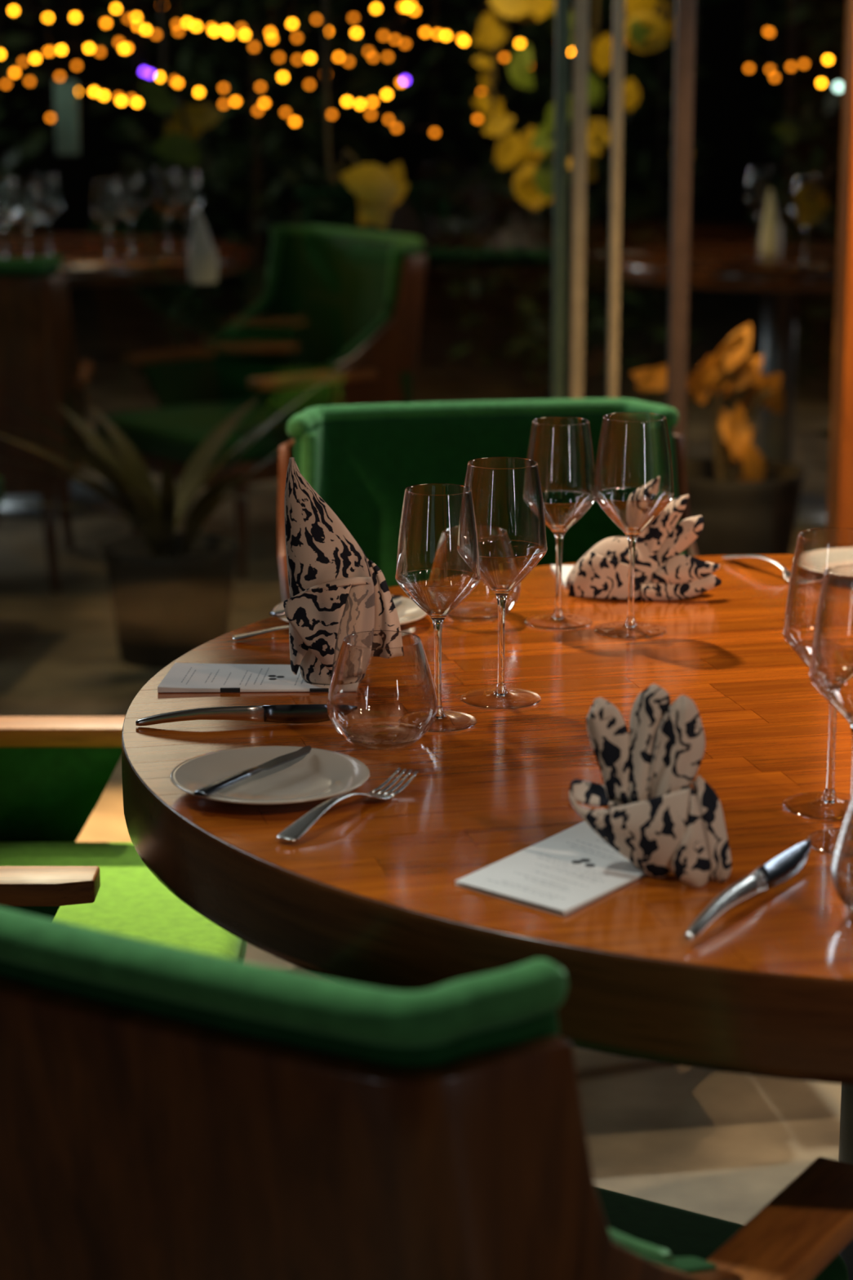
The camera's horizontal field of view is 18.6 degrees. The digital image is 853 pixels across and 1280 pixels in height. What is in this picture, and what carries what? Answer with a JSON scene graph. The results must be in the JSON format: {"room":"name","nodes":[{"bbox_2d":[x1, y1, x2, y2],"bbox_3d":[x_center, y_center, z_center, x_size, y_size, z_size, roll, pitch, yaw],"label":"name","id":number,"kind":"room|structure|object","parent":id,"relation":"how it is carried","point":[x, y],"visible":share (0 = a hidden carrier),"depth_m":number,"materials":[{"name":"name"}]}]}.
{"room":"restaurant dining area","nodes":[
{"label":"restaurant dining area","id":0,"kind":"room"},
{"bbox_2d":[0,288,841,1225],"bbox_3d":[0.000,0.041,6.183,14.000,0.100,16.000,0,14,0],"label":"floor","id":1,"kind":"structure","parent":0,"point":[719,1144],"depth_m":6.58,"materials":[{"name":"tile"}]},
{"bbox_2d":[0,476,4,505],"bbox_3d":[-1.392,-0.385,5.923,0.754,0.854,0.690,1,14,6],"label":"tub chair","id":2,"kind":"object","parent":1,"relation":"on","point":[2,483],"visible":1,"depth_m":6.12,"materials":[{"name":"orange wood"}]},
{"bbox_2d":[0,0,64,234],"bbox_3d":[-1.907,-2.015,9.400,1.198,2.384,1.204,0,14,0],"label":"tree","id":3,"kind":"object","parent":1,"relation":"on","point":[11,42],"visible":0.65,"depth_m":9.41,"materials":[{"name":"green plant"}]},
{"bbox_2d":[0,253,93,593],"bbox_3d":[-1.222,-0.597,6.798,0.690,0.854,0.754,-1,14,-4],"label":"tub chair","id":4,"kind":"object","parent":1,"relation":"on","point":[42,369],"visible":0.88,"depth_m":6.49,"materials":[{"name":"orange wood"}]},
{"bbox_2d":[0,716,247,961],"bbox_3d":[-0.597,0.280,3.175,0.754,0.854,0.690,0,14,0],"label":"tub chair","id":5,"kind":"object","parent":1,"relation":"on","point":[55,771],"visible":0.31,"depth_m":3.38,"materials":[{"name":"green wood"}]},
{"bbox_2d":[0,233,250,518],"bbox_3d":[-1.120,-0.784,7.784,1.200,0.750,1.200,0,14,0],"label":"table","id":6,"kind":"object","parent":1,"relation":"on","point":[80,253],"visible":0.55,"depth_m":7.65,"materials":[{"name":"brown wood"}]},
{"bbox_2d":[0,175,19,257],"bbox_3d":[-1.161,-1.144,7.151,0.092,0.247,0.092,6,15,22],"label":"wine glass","id":7,"kind":"object","parent":6,"relation":"on","point":[2,226],"visible":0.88,"depth_m":7.15,"materials":[{"name":"clear glass"}]},
{"bbox_2d":[4,175,19,224],"bbox_3d":[-1.161,-1.201,7.137,0.092,0.130,0.092,0,14,0],"label":"bowl","id":8,"kind":"object","parent":7,"relation":"on","point":[17,208],"depth_m":7.13,"materials":[{"name":"clear glass"}]},
{"bbox_2d":[11,181,42,257],"bbox_3d":[-1.082,-1.121,7.078,0.084,0.236,0.084,3,14,12],"label":"wine glass","id":9,"kind":"object","parent":6,"relation":"on","point":[27,230],"visible":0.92,"depth_m":7.07,"materials":[{"name":"clear glass"}]},
{"bbox_2d":[11,181,42,229],"bbox_3d":[-1.082,-1.175,7.065,0.084,0.124,0.084,0,14,0],"label":"bowl","id":10,"kind":"object","parent":9,"relation":"on","point":[40,216],"depth_m":7.06,"materials":[{"name":"clear glass"}]},
{"bbox_2d":[31,173,62,257],"bbox_3d":[-1.079,-1.207,7.434,0.084,0.236,0.084,3,14,12],"label":"wine glass","id":11,"kind":"object","parent":6,"relation":"on","point":[47,220],"visible":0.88,"depth_m":7.42,"materials":[{"name":"clear glass"}]},
{"bbox_2d":[31,173,62,217],"bbox_3d":[-1.079,-1.261,7.421,0.084,0.124,0.084,0,14,0],"label":"bowl","id":12,"kind":"object","parent":11,"relation":"on","point":[33,205],"depth_m":7.41,"materials":[{"name":"clear glass"}]},
{"bbox_2d":[92,178,123,267],"bbox_3d":[-0.877,-1.146,7.182,0.084,0.236,0.084,-7,15,-27],"label":"wine glass","id":13,"kind":"object","parent":6,"relation":"on","point":[107,226],"visible":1,"depth_m":7.18,"materials":[{"name":"clear glass"}]},
{"bbox_2d":[92,178,122,226],"bbox_3d":[-0.877,-1.201,7.169,0.084,0.124,0.084,0,14,0],"label":"bowl","id":14,"kind":"object","parent":13,"relation":"on","point":[121,211],"depth_m":7.16,"materials":[{"name":"clear glass"}]},
{"bbox_2d":[114,172,144,257],"bbox_3d":[-0.849,-1.215,7.466,0.084,0.236,0.084,3,14,12],"label":"wine glass","id":15,"kind":"object","parent":6,"relation":"on","point":[129,218],"visible":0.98,"depth_m":7.46,"materials":[{"name":"clear glass"}]},
{"bbox_2d":[114,172,143,217],"bbox_3d":[-0.849,-1.269,7.453,0.084,0.124,0.084,0,14,0],"label":"bowl","id":16,"kind":"object","parent":15,"relation":"on","point":[116,206],"depth_m":7.44,"materials":[{"name":"clear glass"}]},
{"bbox_2d":[150,168,182,257],"bbox_3d":[-0.746,-1.228,7.498,0.092,0.247,0.092,-9,16,-31],"label":"wine glass","id":17,"kind":"object","parent":6,"relation":"on","point":[166,215],"visible":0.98,"depth_m":7.49,"materials":[{"name":"clear glass"}]},
{"bbox_2d":[150,168,182,214],"bbox_3d":[-0.746,-1.285,7.484,0.092,0.130,0.092,0,14,0],"label":"bowl","id":18,"kind":"object","parent":17,"relation":"on","point":[151,200],"depth_m":7.47,"materials":[{"name":"clear glass"}]},
{"bbox_2d":[169,169,203,260],"bbox_3d":[-0.679,-1.205,7.400,0.092,0.247,0.092,2,14,7],"label":"wine glass","id":19,"kind":"object","parent":6,"relation":"on","point":[186,218],"visible":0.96,"depth_m":7.39,"materials":[{"name":"clear glass"}]},
{"bbox_2d":[169,169,203,217],"bbox_3d":[-0.679,-1.261,7.386,0.092,0.130,0.092,0,14,0],"label":"bowl","id":20,"kind":"object","parent":19,"relation":"on","point":[202,202],"depth_m":7.38,"materials":[{"name":"clear glass"}]},
{"bbox_2d":[188,208,217,284],"bbox_3d":[-0.581,-1.020,6.758,0.075,0.190,0.061,-4,14,-17],"label":"folded napkin","id":21,"kind":"object","parent":6,"relation":"on","point":[202,258],"visible":1,"depth_m":6.74,"materials":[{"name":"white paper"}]},
{"bbox_2d":[0,353,371,669],"bbox_3d":[-0.593,-0.297,5.903,0.838,0.689,1.111,5,15,21],"label":"plant","id":22,"kind":"object","parent":1,"relation":"on","point":[171,591],"visible":0.95,"depth_m":5.84,"materials":[{"name":"green plant"}]},
{"bbox_2d":[88,0,413,378],"bbox_3d":[-0.646,-1.961,9.692,1.192,2.142,1.184,0,14,0],"label":"tree","id":23,"kind":"object","parent":1,"relation":"on","point":[228,167],"visible":0.56,"depth_m":9.65,"materials":[{"name":"green plant"}]},
{"bbox_2d":[95,225,427,579],"bbox_3d":[-0.442,-0.656,7.046,0.754,0.854,0.690,-10,17,-37],"label":"tub chair","id":24,"kind":"object","parent":1,"relation":"on","point":[330,299],"visible":0.84,"depth_m":7.11,"materials":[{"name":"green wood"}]},
{"bbox_2d":[0,906,852,1279],"bbox_3d":[-0.040,0.535,2.121,0.690,0.854,0.754,8,16,31],"label":"tub chair","id":25,"kind":"object","parent":1,"relation":"on","point":[167,1112],"visible":1,"depth_m":1.69,"materials":[{"name":"brown wood"}]},
{"bbox_2d":[121,554,852,1279],"bbox_3d":[0.472,0.435,2.744,1.556,0.750,1.556,0,14,0],"label":"round dining table","id":26,"kind":"object","parent":1,"relation":"on","point":[368,895],"visible":0.69,"depth_m":2.31,"materials":[{"name":"red wood"}]},
{"bbox_2d":[135,704,357,725],"bbox_3d":[-0.179,0.074,2.596,0.220,0.020,0.009,-1,14,-3],"label":"knife","id":27,"kind":"object","parent":26,"relation":"on","point":[278,713],"visible":0.98,"depth_m":2.59,"materials":[{"name":"metal"}]},
{"bbox_2d":[157,662,359,693],"bbox_3d":[-0.174,0.038,2.775,0.214,0.006,0.112,0,14,-1],"label":"menu card","id":28,"kind":"object","parent":26,"relation":"on","point":[182,677],"visible":0.88,"depth_m":2.75,"materials":[{"name":"white paper"}]},
{"bbox_2d":[283,457,404,684],"bbox_3d":[-0.086,-0.071,2.722,0.125,0.238,0.080,0,14,0],"label":"folded napkin","id":29,"kind":"object","parent":28,"relation":"on","point":[336,593],"visible":0.98,"depth_m":2.71,"materials":[{"name":"fabric"}]},
{"bbox_2d":[170,746,369,804],"bbox_3d":[-0.142,0.129,2.381,0.182,0.016,0.182,0,14,0],"label":"bread plate","id":30,"kind":"object","parent":26,"relation":"on","point":[319,774],"visible":0.89,"depth_m":2.40,"materials":[{"name":"white ceramic"}]},
{"bbox_2d":[193,746,311,796],"bbox_3d":[-0.153,0.118,2.377,0.016,0.006,0.176,8,16,31],"label":"butter knife","id":31,"kind":"object","parent":30,"relation":"on","point":[213,788],"visible":1,"depth_m":2.36,"materials":[{"name":"metal"}]},
{"bbox_2d":[232,625,416,640],"bbox_3d":[-0.115,-0.009,2.939,0.206,0.018,0.025,0,14,-1],"label":"fork","id":32,"kind":"object","parent":26,"relation":"on","point":[247,635],"visible":0.44,"depth_m":2.93,"materials":[{"name":"metal"}]},
{"bbox_2d":[276,767,417,842],"bbox_3d":[-0.069,0.143,2.310,0.025,0.018,0.206,8,16,30],"label":"fork","id":33,"kind":"object","parent":26,"relation":"on","point":[293,833],"visible":1,"depth_m":2.28,"materials":[{"name":"metal"}]},
{"bbox_2d":[272,595,429,624],"bbox_3d":[-0.088,-0.028,3.027,0.182,0.016,0.182,0,14,0],"label":"bread plate","id":34,"kind":"object","parent":26,"relation":"on","point":[408,611],"visible":0.21,"depth_m":3.04,"materials":[{"name":"white ceramic"}]},
{"bbox_2d":[269,595,401,617],"bbox_3d":[-0.102,-0.041,3.034,0.176,0.006,0.016,-8,16,-31],"label":"butter knife","id":35,"kind":"object","parent":34,"relation":"on","point":[277,613],"visible":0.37,"depth_m":2.99,"materials":[{"name":"metal"}]},
{"bbox_2d":[326,630,437,749],"bbox_3d":[-0.043,0.049,2.531,0.108,0.101,0.108,0,14,0],"label":"tumbler","id":36,"kind":"object","parent":26,"relation":"on","point":[364,735],"visible":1,"depth_m":2.52,"materials":[{"name":"clear glass"}]},
{"bbox_2d":[395,483,480,732],"bbox_3d":[0.011,-0.033,2.581,0.084,0.236,0.084,-2,14,-7],"label":"wine glass","id":37,"kind":"object","parent":26,"relation":"on","point":[445,721],"visible":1,"depth_m":2.58,"materials":[{"name":"clear glass"}]},
{"bbox_2d":[395,483,480,614],"bbox_3d":[0.011,-0.087,2.567,0.084,0.124,0.084,0,14,0],"label":"bowl","id":38,"kind":"object","parent":37,"relation":"on","point":[406,589],"depth_m":2.56,"materials":[{"name":"clear glass"}]},
{"bbox_2d":[428,525,520,622],"bbox_3d":[0.056,-0.077,3.049,0.108,0.101,0.108,0,14,0],"label":"tumbler","id":39,"kind":"object","parent":26,"relation":"on","point":[467,612],"visible":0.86,"depth_m":3.04,"materials":[{"name":"clear glass"}]},
{"bbox_2d":[456,457,547,709],"bbox_3d":[0.077,-0.059,2.666,0.092,0.247,0.092,-10,17,-36],"label":"wine glass","id":40,"kind":"object","parent":26,"relation":"on","point":[500,697],"visible":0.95,"depth_m":2.67,"materials":[{"name":"clear glass"}]},
{"bbox_2d":[456,457,547,590],"bbox_3d":[0.077,-0.116,2.652,0.092,0.130,0.092,0,14,0],"label":"bowl","id":41,"kind":"object","parent":40,"relation":"on","point":[468,560],"depth_m":2.64,"materials":[{"name":"clear glass"}]},
{"bbox_2d":[454,821,647,916],"bbox_3d":[0.124,0.186,2.166,0.116,0.005,0.215,10,17,35],"label":"menu card","id":42,"kind":"object","parent":26,"relation":"on","point":[566,871],"visible":0.84,"depth_m":2.14,"materials":[{"name":"white paper"}]},
{"bbox_2d":[523,416,595,630],"bbox_3d":[0.153,-0.135,3.003,0.084,0.236,0.084,-7,15,-27],"label":"wine glass","id":43,"kind":"object","parent":26,"relation":"on","point":[557,621],"visible":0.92,"depth_m":3.01,"materials":[{"name":"clear glass"}]},
{"bbox_2d":[523,416,595,529],"bbox_3d":[0.153,-0.189,2.990,0.084,0.124,0.084,0,14,0],"label":"bowl","id":44,"kind":"object","parent":43,"relation":"on","point":[527,501],"depth_m":2.98,"materials":[{"name":"clear glass"}]},
{"bbox_2d":[550,564,573,588],"bbox_3d":[0.235,-0.079,3.264,0.169,0.005,0.132,2,14,7],"label":"menu card","id":45,"kind":"object","parent":26,"relation":"on","point":[566,569],"visible":0.09,"depth_m":3.29,"materials":[{"name":"white paper"}]},
{"bbox_2d":[591,412,674,639],"bbox_3d":[0.234,-0.131,2.962,0.092,0.247,0.092,-2,14,-7],"label":"wine glass","id":46,"kind":"object","parent":26,"relation":"on","point":[629,628],"visible":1,"depth_m":2.96,"materials":[{"name":"clear glass"}]},
{"bbox_2d":[591,412,674,532],"bbox_3d":[0.234,-0.188,2.948,0.092,0.130,0.092,0,14,0],"label":"bowl","id":47,"kind":"object","parent":46,"relation":"on","point":[662,506],"depth_m":2.94,"materials":[{"name":"clear glass"}]},
{"bbox_2d":[565,475,721,600],"bbox_3d":[0.263,-0.124,3.155,0.186,0.144,0.070,-1,14,-3],"label":"folded napkin","id":48,"kind":"object","parent":26,"relation":"on","point":[661,574],"visible":0.97,"depth_m":3.15,"materials":[{"name":"fabric"}]},
{"bbox_2d":[568,683,731,888],"bbox_3d":[0.186,0.117,2.143,0.135,0.156,0.074,6,15,25],"label":"folded napkin","id":49,"kind":"object","parent":26,"relation":"on","point":[654,818],"visible":1,"depth_m":2.13,"materials":[{"name":"fabric"}]},
{"bbox_2d":[684,839,811,942],"bbox_3d":[0.259,0.197,2.081,0.014,0.019,0.238,8,16,31],"label":"knife","id":50,"kind":"object","parent":26,"relation":"on","point":[786,864],"visible":1,"depth_m":2.08,"materials":[{"name":"metal"}]},
{"bbox_2d":[721,555,829,583],"bbox_3d":[0.436,-0.092,3.283,0.025,0.018,0.206,-7,15,-27],"label":"fork","id":51,"kind":"object","parent":26,"relation":"on","point":[798,580],"visible":0.92,"depth_m":3.26,"materials":[{"name":"metal"}]},
{"bbox_2d":[782,527,852,820],"bbox_3d":[0.359,0.029,2.302,0.092,0.247,0.092,-2,14,-7],"label":"wine glass","id":52,"kind":"object","parent":26,"relation":"on","point":[829,804],"visible":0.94,"depth_m":2.31,"materials":[{"name":"clear glass"}]},
{"bbox_2d":[782,527,852,683],"bbox_3d":[0.359,-0.028,2.289,0.092,0.130,0.092,0,14,0],"label":"bowl","id":53,"kind":"object","parent":52,"relation":"on","point":[796,647],"depth_m":2.28,"materials":[{"name":"clear glass"}]},
{"bbox_2d":[797,546,852,580],"bbox_3d":[0.554,-0.091,3.291,0.182,0.016,0.182,0,14,0],"label":"bread plate","id":54,"kind":"object","parent":26,"relation":"on","point":[818,561],"visible":0.88,"depth_m":3.32,"materials":[{"name":"white ceramic"}]},
{"bbox_2d":[806,564,852,857],"bbox_3d":[0.364,0.059,2.202,0.084,0.236,0.084,-3,14,-12],"label":"wine glass","id":55,"kind":"object","parent":26,"relation":"on","point":[824,841],"visible":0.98,"depth_m":2.20,"materials":[{"name":"clear glass"}]},
{"bbox_2d":[808,564,852,719],"bbox_3d":[0.364,0.005,2.189,0.084,0.124,0.084,0,14,0],"label":"bowl","id":56,"kind":"object","parent":55,"relation":"on","point":[824,691],"depth_m":2.18,"materials":[{"name":"clear glass"}]},
{"bbox_2d":[830,793,852,912],"bbox_3d":[0.371,0.167,2.042,0.108,0.101,0.108,0,14,0],"label":"tumbler","id":57,"kind":"object","parent":26,"relation":"on","point":[847,901],"visible":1,"depth_m":2.04,"materials":[{"name":"clear glass"}]},
{"bbox_2d":[278,398,698,601],"bbox_3d":[0.131,0.127,3.809,0.690,0.854,0.754,-2,14,-9],"label":"tub chair","id":58,"kind":"object","parent":1,"relation":"on","point":[362,460],"visible":0.35,"depth_m":4.04,"materials":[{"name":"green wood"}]},
{"bbox_2d":[551,0,569,399],"bbox_3d":[0.271,-1.410,5.163,0.025,3.200,0.060,0,14,0],"label":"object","id":59,"kind":"structure","parent":1,"relation":"on","point":[562,6],"depth_m":5.26,"materials":[{"name":"green paint"}]},
{"bbox_2d":[402,0,720,402],"bbox_3d":[0.516,-1.996,9.581,1.212,2.262,1.145,0,14,0],"label":"tree","id":60,"kind":"object","parent":1,"relation":"on","point":[516,348],"visible":0.69,"depth_m":9.64,"materials":[{"name":"green plant"}]},
{"bbox_2d":[568,0,589,399],"bbox_3d":[0.308,-1.410,5.163,0.027,3.200,0.060,0,14,0],"label":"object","id":61,"kind":"structure","parent":1,"relation":"on","point":[580,37],"depth_m":5.26,"materials":[{"name":"beige paint"}]},
{"bbox_2d":[606,0,625,398],"bbox_3d":[0.383,-1.410,5.163,0.020,3.200,0.060,0,14,0],"label":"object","id":62,"kind":"structure","parent":1,"relation":"on","point":[619,6],"depth_m":5.26,"materials":[{"name":"beige paint"}]},
{"bbox_2d":[666,0,695,449],"bbox_3d":[0.515,-1.410,5.163,0.036,3.200,0.060,0,14,0],"label":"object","id":63,"kind":"structure","parent":1,"relation":"on","point":[685,10],"depth_m":5.27,"materials":[{"name":"brown paint"}]},
{"bbox_2d":[631,323,807,555],"bbox_3d":[0.741,-0.444,6.487,0.408,0.699,0.360,6,15,23],"label":"potted croton","id":64,"kind":"object","parent":1,"relation":"on","point":[748,503],"visible":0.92,"depth_m":6.39,"materials":[{"name":"plant"}]},
{"bbox_2d":[685,457,807,555],"bbox_3d":[0.763,-0.263,6.521,0.360,0.330,0.360,0,14,0],"label":"pot","id":65,"kind":"object","parent":64,"relation":"attached to","point":[751,509],"depth_m":6.37,"materials":[{"name":"ceramic"}]},
{"bbox_2d":[607,241,836,531],"bbox_3d":[1.020,-0.737,7.590,1.000,0.750,1.000,0,14,0],"label":"table","id":66,"kind":"object","parent":1,"relation":"on","point":[720,265],"visible":0.55,"depth_m":7.50,"materials":[{"name":"brown wood"}]},
{"bbox_2d":[743,166,775,253],"bbox_3d":[0.966,-1.248,7.582,0.092,0.247,0.092,-10,17,-36],"label":"wine glass","id":67,"kind":"object","parent":66,"relation":"on","point":[758,213],"visible":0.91,"depth_m":7.58,"materials":[{"name":"clear glass"}]},
{"bbox_2d":[743,166,775,212],"bbox_3d":[0.966,-1.305,7.568,0.092,0.130,0.092,0,14,0],"label":"bowl","id":68,"kind":"object","parent":67,"relation":"on","point":[744,197],"depth_m":7.56,"materials":[{"name":"clear glass"}]},
{"bbox_2d":[760,188,782,257],"bbox_3d":[0.992,-1.200,7.504,0.061,0.190,0.075,9,16,32],"label":"folded napkin","id":69,"kind":"object","parent":66,"relation":"on","point":[771,237],"visible":1,"depth_m":7.49,"materials":[{"name":"white fabric"}]},
{"bbox_2d":[789,174,822,267],"bbox_3d":[1.042,-1.152,7.181,0.092,0.247,0.092,-4,14,-17],"label":"wine glass","id":70,"kind":"object","parent":66,"relation":"on","point":[805,228],"visible":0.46,"depth_m":7.18,"materials":[{"name":"clear glass"}]},
{"bbox_2d":[789,174,822,220],"bbox_3d":[1.042,-1.208,7.167,0.092,0.130,0.092,0,14,0],"label":"bowl","id":71,"kind":"object","parent":70,"relation":"on","point":[790,207],"depth_m":7.16,"materials":[{"name":"clear glass"}]},
{"bbox_2d":[738,0,845,391],"bbox_3d":[1.790,-2.051,9.553,1.226,2.381,1.195,9,17,34],"label":"tree","id":72,"kind":"object","parent":1,"relation":"on","point":[820,43],"visible":0.57,"depth_m":9.68,"materials":[{"name":"green plant"}]},
{"bbox_2d":[813,429,830,467],"bbox_3d":[1.201,-0.597,6.241,0.548,1.242,0.578,0,14,0],"label":"tree","id":73,"kind":"object","parent":1,"relation":"on","point":[825,433],"visible":0.12,"depth_m":6.38,"materials":[{"name":"green plant"}]},
{"bbox_2d":[825,0,852,548],"bbox_3d":[0.864,-1.316,4.774,0.164,3.200,0.140,0,14,0],"label":"wooden post","id":74,"kind":"object","parent":1,"relation":"on","point":[840,482],"visible":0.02,"depth_m":4.92,"materials":[{"name":"orange wood"}]},
{"bbox_2d":[0,0,845,288],"bbox_3d":[0.000,-3.822,13.428,14.000,4.000,0.100,0,14,0],"label":"wall","id":75,"kind":"structure","parent":0,"point":[728,106],"depth_m":13.65,"materials":[{"name":"paint"}]},
{"bbox_3d":[0.000,-2.555,2.880,14.000,0.100,10.800,0,14,0],"label":"ceiling","id":76,"kind":"structure","parent":0,"visible":0},
{"bbox_2d":[26,0,79,84],"bbox_3d":[-1.133,-2.651,7.694,0.168,1.980,0.023,-7,15,-27],"label":"string","id":77,"kind":"object","parent":76,"relation":"hanging from","point":[76,65],"visible":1,"depth_m":7.91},
{"bbox_2d":[0,0,129,86],"bbox_3d":[-1.066,-2.601,7.495,0.389,1.985,0.108,0,14,0],"label":"string","id":78,"kind":"object","parent":76,"relation":"hanging from","point":[126,47],"visible":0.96,"depth_m":7.70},
{"bbox_2d":[53,0,79,155],"bbox_3d":[-1.027,-2.445,7.228,0.066,2.171,0.024,0,14,0],"label":"pendant lamp","id":79,"kind":"object","parent":76,"relation":"hanging from","point":[65,92],"visible":1,"depth_m":7.45,"materials":[{"name":"green fabric"}]},
{"bbox_2d":[10,0,164,36],"bbox_3d":[-1.008,-2.695,7.582,0.455,1.842,0.097,0,14,0],"label":"string","id":80,"kind":"object","parent":76,"relation":"hanging from","point":[116,7],"visible":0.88,"depth_m":7.77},
{"bbox_2d":[46,0,139,119],"bbox_3d":[-0.974,-2.530,7.398,0.269,2.077,0.066,0,14,0],"label":"string","id":81,"kind":"object","parent":76,"relation":"hanging from","point":[94,91],"visible":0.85,"depth_m":7.62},
{"bbox_2d":[138,0,222,166],"bbox_3d":[-0.647,-2.314,6.685,0.218,2.170,0.131,0,14,0],"label":"climbing vine","id":82,"kind":"object","parent":76,"relation":"hanging from","point":[184,125],"visible":1,"depth_m":6.87,"materials":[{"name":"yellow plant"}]},
{"bbox_2d":[173,0,275,49],"bbox_3d":[-0.602,-2.677,7.585,0.297,1.879,0.096,0,14,0],"label":"string","id":83,"kind":"object","parent":76,"relation":"hanging from","point":[186,22],"visible":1,"depth_m":7.79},
{"bbox_2d":[141,0,334,124],"bbox_3d":[-0.550,-2.525,7.415,0.559,2.096,0.108,0,14,0],"label":"string","id":84,"kind":"object","parent":76,"relation":"hanging from","point":[144,70],"visible":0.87,"depth_m":7.66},
{"bbox_2d":[276,0,390,87],"bbox_3d":[-0.284,-2.667,7.787,0.348,1.994,0.104,0,14,0],"label":"string","id":85,"kind":"object","parent":76,"relation":"hanging from","point":[368,51],"visible":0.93,"depth_m":7.99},
{"bbox_2d":[289,0,378,39],"bbox_3d":[-0.279,-2.710,7.664,0.270,1.852,0.082,0,14,0],"label":"string","id":86,"kind":"object","parent":76,"relation":"hanging from","point":[375,8],"visible":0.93,"depth_m":7.87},
{"bbox_2d":[322,0,408,228],"bbox_3d":[-0.131,-2.102,6.041,0.199,2.279,0.146,-5,14,-18],"label":"climbing vine","id":87,"kind":"object","parent":76,"relation":"hanging from","point":[377,189],"visible":1,"depth_m":6.25,"materials":[{"name":"yellow plant"}]},
{"bbox_2d":[344,0,437,134],"bbox_3d":[-0.106,-2.533,7.516,0.278,2.126,0.108,0,14,0],"label":"string","id":88,"kind":"object","parent":76,"relation":"hanging from","point":[403,79],"visible":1,"depth_m":7.74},
{"bbox_2d":[381,0,531,66],"bbox_3d":[0.088,-2.652,7.590,0.450,1.930,0.107,0,14,0],"label":"string","id":89,"kind":"object","parent":76,"relation":"hanging from","point":[410,3],"visible":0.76,"depth_m":7.76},
{"bbox_2d":[472,0,573,209],"bbox_3d":[0.262,-2.233,6.566,0.285,2.270,0.180,0,14,0],"label":"climbing vine","id":90,"kind":"object","parent":76,"relation":"hanging from","point":[515,151],"visible":0.84,"depth_m":6.73,"materials":[{"name":"yellow plant"}]},
{"bbox_2d":[475,0,573,121],"bbox_3d":[0.283,-2.516,7.339,0.303,2.075,0.060,-3,14,-12],"label":"string","id":91,"kind":"object","parent":76,"relation":"hanging from","point":[477,118],"visible":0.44,"depth_m":7.53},
{"bbox_2d":[529,0,639,198],"bbox_3d":[0.411,-2.198,6.337,0.296,2.231,0.136,-4,14,-15],"label":"climbing vine","id":92,"kind":"object","parent":76,"relation":"hanging from","point":[600,51],"visible":0.54,"depth_m":6.55,"materials":[{"name":"yellow plant"}]},
{"bbox_2d":[624,0,674,53],"bbox_3d":[0.550,-2.357,6.222,0.164,1.868,0.156,0,14,0],"label":"climbing vine","id":93,"kind":"object","parent":76,"relation":"hanging from","point":[648,23],"visible":0.96,"depth_m":6.38,"materials":[{"name":"yellow plant"}]},
{"bbox_2d":[655,0,697,459],"bbox_3d":[0.653,-1.891,6.659,0.113,2.970,0.017,8,16,29],"label":"string","id":94,"kind":"object","parent":76,"relation":"hanging from","point":[697,0],"visible":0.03,"depth_m":6.85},
{"bbox_2d":[692,123,839,226],"bbox_3d":[0.915,-2.229,6.679,0.554,2.331,0.107,-2,14,-7],"label":"climbing vine","id":95,"kind":"object","parent":76,"relation":"hanging from","point":[811,200],"visible":0.73,"depth_m":6.94,"materials":[{"name":"yellow plant"}]},
{"bbox_2d":[746,0,842,90],"bbox_3d":[1.100,-2.595,7.494,0.306,1.996,0.092,0,14,0],"label":"string","id":96,"kind":"object","parent":76,"relation":"hanging from","point":[838,86],"visible":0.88,"depth_m":7.70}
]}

